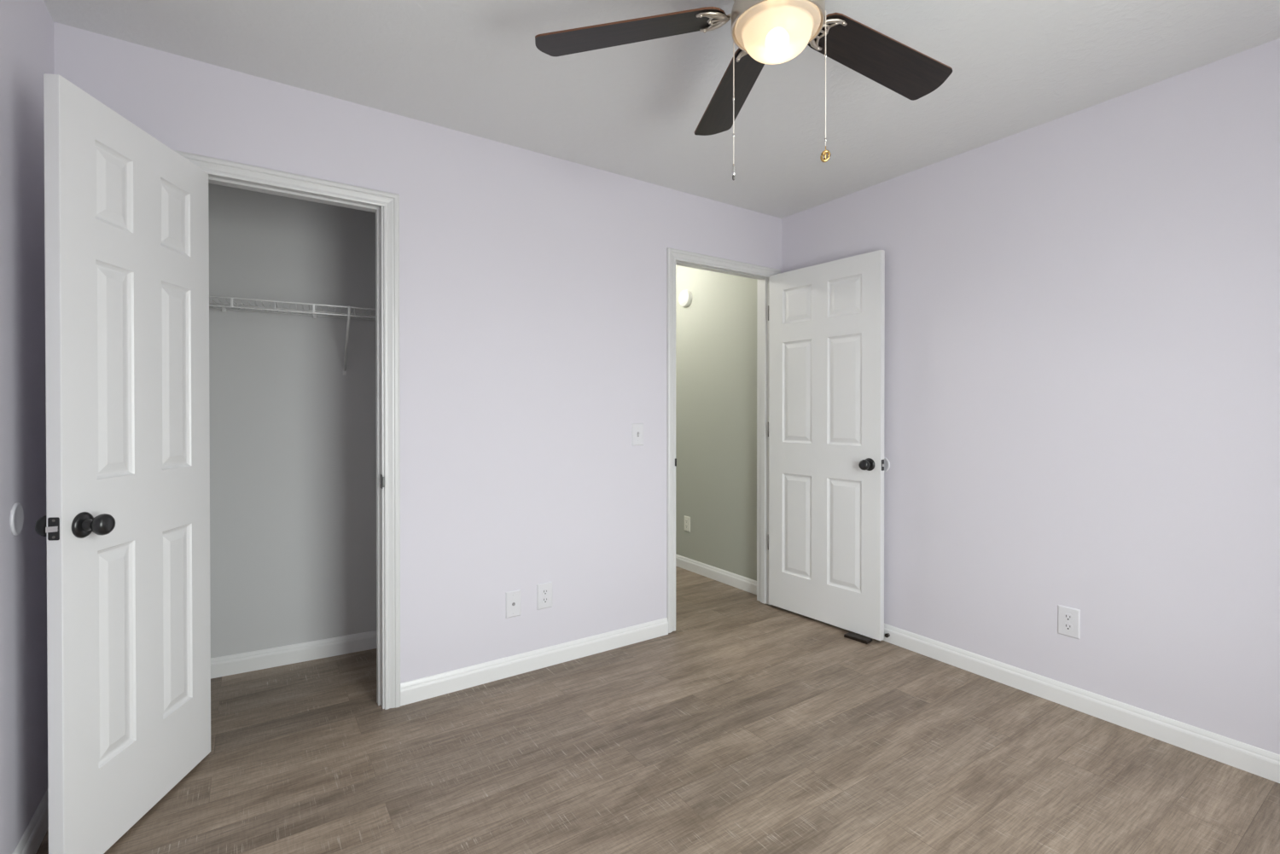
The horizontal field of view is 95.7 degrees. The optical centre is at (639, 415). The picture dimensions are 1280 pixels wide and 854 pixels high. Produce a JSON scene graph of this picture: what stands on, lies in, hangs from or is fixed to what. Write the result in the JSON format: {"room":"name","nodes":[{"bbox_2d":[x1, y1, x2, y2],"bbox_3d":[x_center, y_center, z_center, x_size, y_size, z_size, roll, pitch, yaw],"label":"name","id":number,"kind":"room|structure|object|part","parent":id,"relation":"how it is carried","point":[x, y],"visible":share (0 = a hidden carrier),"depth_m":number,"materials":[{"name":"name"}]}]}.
{"room":"empty bedroom","nodes":[
{"label":"empty bedroom","id":0,"kind":"room"},
{"bbox_2d":[0,0,54,853],"bbox_3d":[-0.999,-0.009,0.484,0.115,2.425,3.130,0,0,-34],"label":"wall","id":1,"kind":"structure","parent":0,"point":[26,26],"depth_m":1.54,"materials":[{"name":"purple paint"}]},
{"bbox_2d":[9,502,23,535],"bbox_3d":[-1.607,0.267,1.493,0.006,0.086,0.086,0,0,-34],"label":"bumper cover","id":2,"kind":"object","parent":1,"relation":"attached to","point":[16,520],"visible":1,"depth_m":1.49,"materials":[{"name":"white plastic"}]},
{"bbox_2d":[12,789,48,853],"bbox_3d":[-0.984,1.159,0.584,0.014,0.088,2.966,0,0,-34],"label":"baseboard","id":3,"kind":"structure","parent":1,"relation":"attached to","point":[32,837],"depth_m":1.59,"materials":[{"name":"white paint"}]},
{"bbox_2d":[208,183,376,658],"bbox_3d":[-1.608,-0.024,2.883,1.950,2.425,0.115,0,0,-30],"label":"wall","id":4,"kind":"structure","parent":0,"point":[293,437],"depth_m":2.78,"materials":[{"name":"grey paint"}]},
{"bbox_2d":[209,295,375,375],"bbox_3d":[-1.506,-0.350,2.690,1.550,0.297,0.319,0,0,-30],"label":"wire shelf","id":5,"kind":"object","parent":4,"relation":"attached to","point":[224,306],"visible":0.45,"depth_m":2.62,"materials":[{"name":"white metal"}]},
{"bbox_3d":[-1.434,-0.492,2.562,1.550,0.007,0.008,0,0,-30],"label":"rail","id":6,"kind":"part","parent":5,"relation":"part of","materials":[{"name":"white metal"}]},
{"bbox_3d":[-1.433,-0.454,2.560,1.550,0.007,0.007,0,0,-30],"label":"lip rail","id":7,"kind":"part","parent":5,"relation":"part of","materials":[{"name":"white metal"}]},
{"bbox_3d":[-1.543,-0.487,2.755,1.550,0.007,0.149,0,0,-30],"label":"rail","id":8,"kind":"part","parent":5,"relation":"part of","materials":[{"name":"white metal"}]},
{"bbox_2d":[210,630,376,678],"bbox_3d":[-1.430,1.147,2.622,1.572,0.088,0.654,0,0,-34],"label":"baseboard","id":9,"kind":"structure","parent":4,"relation":"attached to","point":[278,656],"depth_m":2.77,"materials":[{"name":"white paint"}]},
{"bbox_2d":[53,21,781,683],"bbox_3d":[-0.541,-0.023,2.752,3.384,2.425,0.115,0,0,-34],"label":"wall","id":10,"kind":"structure","parent":0,"point":[532,285],"depth_m":2.62,"materials":[{"name":"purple paint"}]},
{"bbox_2d":[34,73,210,853],"bbox_3d":[-1.485,0.169,1.729,0.161,2.029,0.620,0,0,-7],"label":"door","id":11,"kind":"structure","parent":10,"relation":"in","point":[125,525],"depth_m":1.63,"materials":[{"name":"white paint"}]},
{"bbox_3d":[-1.511,0.282,1.488,0.051,0.056,0.056,0,0,-7],"label":"knob","id":12,"kind":"part","parent":11,"relation":"part of","materials":[{"name":"black metal"}]},
{"bbox_3d":[-1.452,0.280,1.434,0.025,0.057,0.003,0,0,-7],"label":"latch plate","id":13,"kind":"part","parent":11,"relation":"part of","materials":[{"name":"black metal"}]},
{"bbox_3d":[-1.404,0.282,1.501,0.056,0.056,0.056,0,0,-7],"label":"knob","id":14,"kind":"part","parent":11,"relation":"part of","materials":[{"name":"black metal"}]},
{"bbox_2d":[172,149,400,709],"bbox_3d":[-1.289,0.146,2.167,0.734,2.096,0.018,0,0,-34],"label":"trim","id":15,"kind":"structure","parent":10,"relation":"attached to","point":[390,201],"depth_m":2.35,"materials":[{"name":"white paint"}]},
{"bbox_2d":[208,174,384,709],"bbox_3d":[-1.322,0.162,2.215,0.641,2.063,0.134,0,0,-34],"label":"trim","id":16,"kind":"structure","parent":10,"relation":"attached to","point":[212,179],"depth_m":2.35,"materials":[{"name":"white paint"}]},
{"bbox_3d":[-1.046,0.267,2.350,0.008,0.057,0.048,0,0,-34],"label":"strike plate","id":17,"kind":"part","parent":16,"relation":"part of","materials":[{"name":"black metal"}]},
{"bbox_2d":[505,589,520,618],"bbox_3d":[-0.580,0.864,2.655,0.073,0.120,0.012,0,0,-34],"label":"cable plate","id":18,"kind":"object","parent":10,"relation":"attached to","point":[512,598],"visible":1,"depth_m":2.65,"materials":[{"name":"white plastic"}]},
{"bbox_2d":[400,617,668,706],"bbox_3d":[-0.838,1.147,2.481,2.381,0.088,0.014,0,0,-34],"label":"baseboard","id":19,"kind":"structure","parent":10,"relation":"attached to","point":[429,687],"depth_m":2.68,"materials":[{"name":"white paint"}]},
{"bbox_2d":[536,581,552,610],"bbox_3d":[-0.450,0.854,2.744,0.078,0.120,0.008,0,0,-34],"label":"wall outlet","id":20,"kind":"object","parent":10,"relation":"attached to","point":[544,590],"visible":1,"depth_m":2.74,"materials":[{"name":"white plastic"}]},
{"bbox_2d":[541,597,548,603],"bbox_3d":[-0.449,0.874,2.742,0.034,0.028,0.003,0,0,-34],"label":"receptacle","id":21,"kind":"object","parent":20,"relation":"attached to","point":[544,600],"depth_m":2.74,"materials":[{"name":"white plastic"}]},
{"bbox_2d":[541,588,548,595],"bbox_3d":[-0.449,0.835,2.742,0.034,0.028,0.003,0,0,-34],"label":"receptacle","id":22,"kind":"object","parent":20,"relation":"attached to","point":[544,591],"depth_m":2.74,"materials":[{"name":"white plastic"}]},
{"bbox_2d":[631,423,643,445],"bbox_3d":[-0.009,0.098,3.033,0.073,0.116,0.016,0,0,-34],"label":"light switch","id":23,"kind":"object","parent":10,"relation":"attached to","point":[637,428],"visible":1,"depth_m":3.03,"materials":[{"name":"white plastic"}]},
{"bbox_2d":[674,260,770,605],"bbox_3d":[0.473,0.148,3.428,0.789,2.067,0.134,0,0,-34],"label":"trim","id":24,"kind":"structure","parent":10,"relation":"attached to","point":[762,282],"depth_m":3.64,"materials":[{"name":"white paint"}]},
{"bbox_2d":[666,247,780,633],"bbox_3d":[0.515,0.133,3.386,0.882,2.090,0.018,0,0,-34],"label":"trim","id":25,"kind":"structure","parent":10,"relation":"attached to","point":[672,254],"depth_m":3.15,"materials":[{"name":"white paint"}]},
{"bbox_2d":[768,250,884,640],"bbox_3d":[1.021,0.154,3.287,0.125,2.030,0.759,0,0,-38],"label":"door","id":26,"kind":"structure","parent":10,"relation":"in","point":[826,320],"depth_m":3.25,"materials":[{"name":"white paint"}]},
{"bbox_3d":[1.178,0.257,3.027,0.056,0.056,0.056,0,0,-38],"label":"knob","id":27,"kind":"part","parent":26,"relation":"part of","materials":[{"name":"black metal"}]},
{"bbox_2d":[35,565,1279,853],"bbox_3d":[-0.499,1.220,2.773,3.800,0.060,6.550,0,0,-34],"label":"floor","id":28,"kind":"structure","parent":0,"point":[750,726],"depth_m":1.98,"materials":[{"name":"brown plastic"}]},
{"bbox_2d":[843,632,872,644],"bbox_3d":[1.157,1.180,3.071,0.053,0.016,0.135,0,0,-40],"label":"floor vent","id":29,"kind":"object","parent":28,"relation":"on","point":[851,636],"visible":1,"depth_m":3.06,"materials":[{"name":"black metal"}]},
{"bbox_2d":[43,0,1279,218],"bbox_3d":[-0.499,-1.275,2.757,3.800,0.080,6.550,0,0,-34],"label":"ceiling","id":30,"kind":"structure","parent":0,"point":[475,67],"depth_m":2.04,"materials":[{"name":"white paint"}]},
{"bbox_2d":[535,0,952,180],"bbox_3d":[0.381,-0.921,1.442,1.242,0.613,1.226,0,0,-34],"label":"ceiling fan","id":31,"kind":"object","parent":30,"relation":"hanging from","point":[764,32],"visible":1,"depth_m":1.55,"materials":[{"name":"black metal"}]},
{"bbox_3d":[-0.031,-1.013,1.530,0.512,0.038,0.134,0,0,13],"label":"fan blade","id":32,"kind":"part","parent":31,"relation":"part of","materials":[{"name":"brown wood"}]},
{"bbox_3d":[0.289,-1.015,1.827,0.133,0.040,0.516,0,0,-8],"label":"fan blade","id":33,"kind":"part","parent":31,"relation":"part of","materials":[{"name":"brown wood"}]},
{"bbox_3d":[0.243,-0.817,1.502,0.003,0.327,0.003,0,0,-34],"label":"pull chain","id":34,"kind":"part","parent":31,"relation":"part of","materials":[{"name":"white metal"}]},
{"bbox_3d":[0.343,-0.940,1.446,0.209,0.077,0.209,0,0,-34],"label":"lamp shade","id":35,"kind":"part","parent":31,"relation":"part of","materials":[{"name":"white glass"}]},
{"bbox_3d":[0.451,-0.819,1.405,0.003,0.329,0.003,0,0,-34],"label":"pull chain","id":36,"kind":"part","parent":31,"relation":"part of","materials":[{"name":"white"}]},
{"bbox_3d":[0.681,-1.009,1.640,0.525,0.046,0.133,0,0,-30],"label":"fan blade","id":37,"kind":"part","parent":31,"relation":"part of","materials":[{"name":"brown wood"}]},
{"bbox_2d":[675,38,1279,755],"bbox_3d":[0.894,-0.029,3.754,0.115,2.425,6.430,0,0,-34],"label":"wall","id":38,"kind":"structure","parent":0,"point":[1082,378],"depth_m":2.35,"materials":[{"name":"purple paint"}]},
{"bbox_2d":[678,289,692,308],"bbox_3d":[0.339,-0.898,4.426,0.046,0.136,0.136,0,0,-34],"label":"smoke detector","id":39,"kind":"object","parent":38,"relation":"attached to","point":[685,297],"visible":1,"depth_m":4.40,"materials":[{"name":"white plastic"}]},
{"bbox_2d":[684,515,690,532],"bbox_3d":[0.360,0.829,4.440,0.008,0.115,0.072,0,0,-34],"label":"wall outlet","id":40,"kind":"object","parent":38,"relation":"attached to","point":[687,520],"visible":1,"depth_m":4.43,"materials":[{"name":"white plastic"}]},
{"bbox_2d":[675,554,756,594],"bbox_3d":[-0.040,1.132,5.028,0.014,0.088,3.085,0,0,-34],"label":"baseboard","id":41,"kind":"structure","parent":38,"relation":"attached to","point":[742,583],"depth_m":4.13,"materials":[{"name":"white paint"}]},
{"bbox_2d":[884,456,890,472],"bbox_3d":[1.284,0.259,3.070,0.006,0.086,0.086,0,0,-34],"label":"bumper cover","id":42,"kind":"object","parent":38,"relation":"attached to","point":[887,464],"visible":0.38,"depth_m":3.05,"materials":[{"name":"white plastic"}]},
{"bbox_2d":[1057,605,1080,639],"bbox_3d":[1.756,0.846,2.373,0.008,0.120,0.078,0,0,-34],"label":"wall outlet","id":43,"kind":"object","parent":38,"relation":"attached to","point":[1068,619],"visible":1,"depth_m":2.37,"materials":[{"name":"white plastic"}]},
{"bbox_2d":[1063,622,1073,631],"bbox_3d":[1.754,0.865,2.372,0.003,0.028,0.034,0,0,-34],"label":"receptacle","id":44,"kind":"object","parent":43,"relation":"attached to","point":[1067,626],"depth_m":2.37,"materials":[{"name":"white plastic"}]},
{"bbox_2d":[1063,613,1073,621],"bbox_3d":[1.754,0.826,2.371,0.003,0.028,0.034,0,0,-34],"label":"receptacle","id":45,"kind":"object","parent":43,"relation":"attached to","point":[1067,617],"depth_m":2.37,"materials":[{"name":"white plastic"}]},
{"bbox_2d":[882,623,1279,783],"bbox_3d":[1.727,1.148,2.413,0.014,0.088,2.962,0,0,-34],"label":"baseboard","id":46,"kind":"structure","parent":38,"relation":"attached to","point":[1262,763],"depth_m":2.27,"materials":[{"name":"white paint"}]}
]}

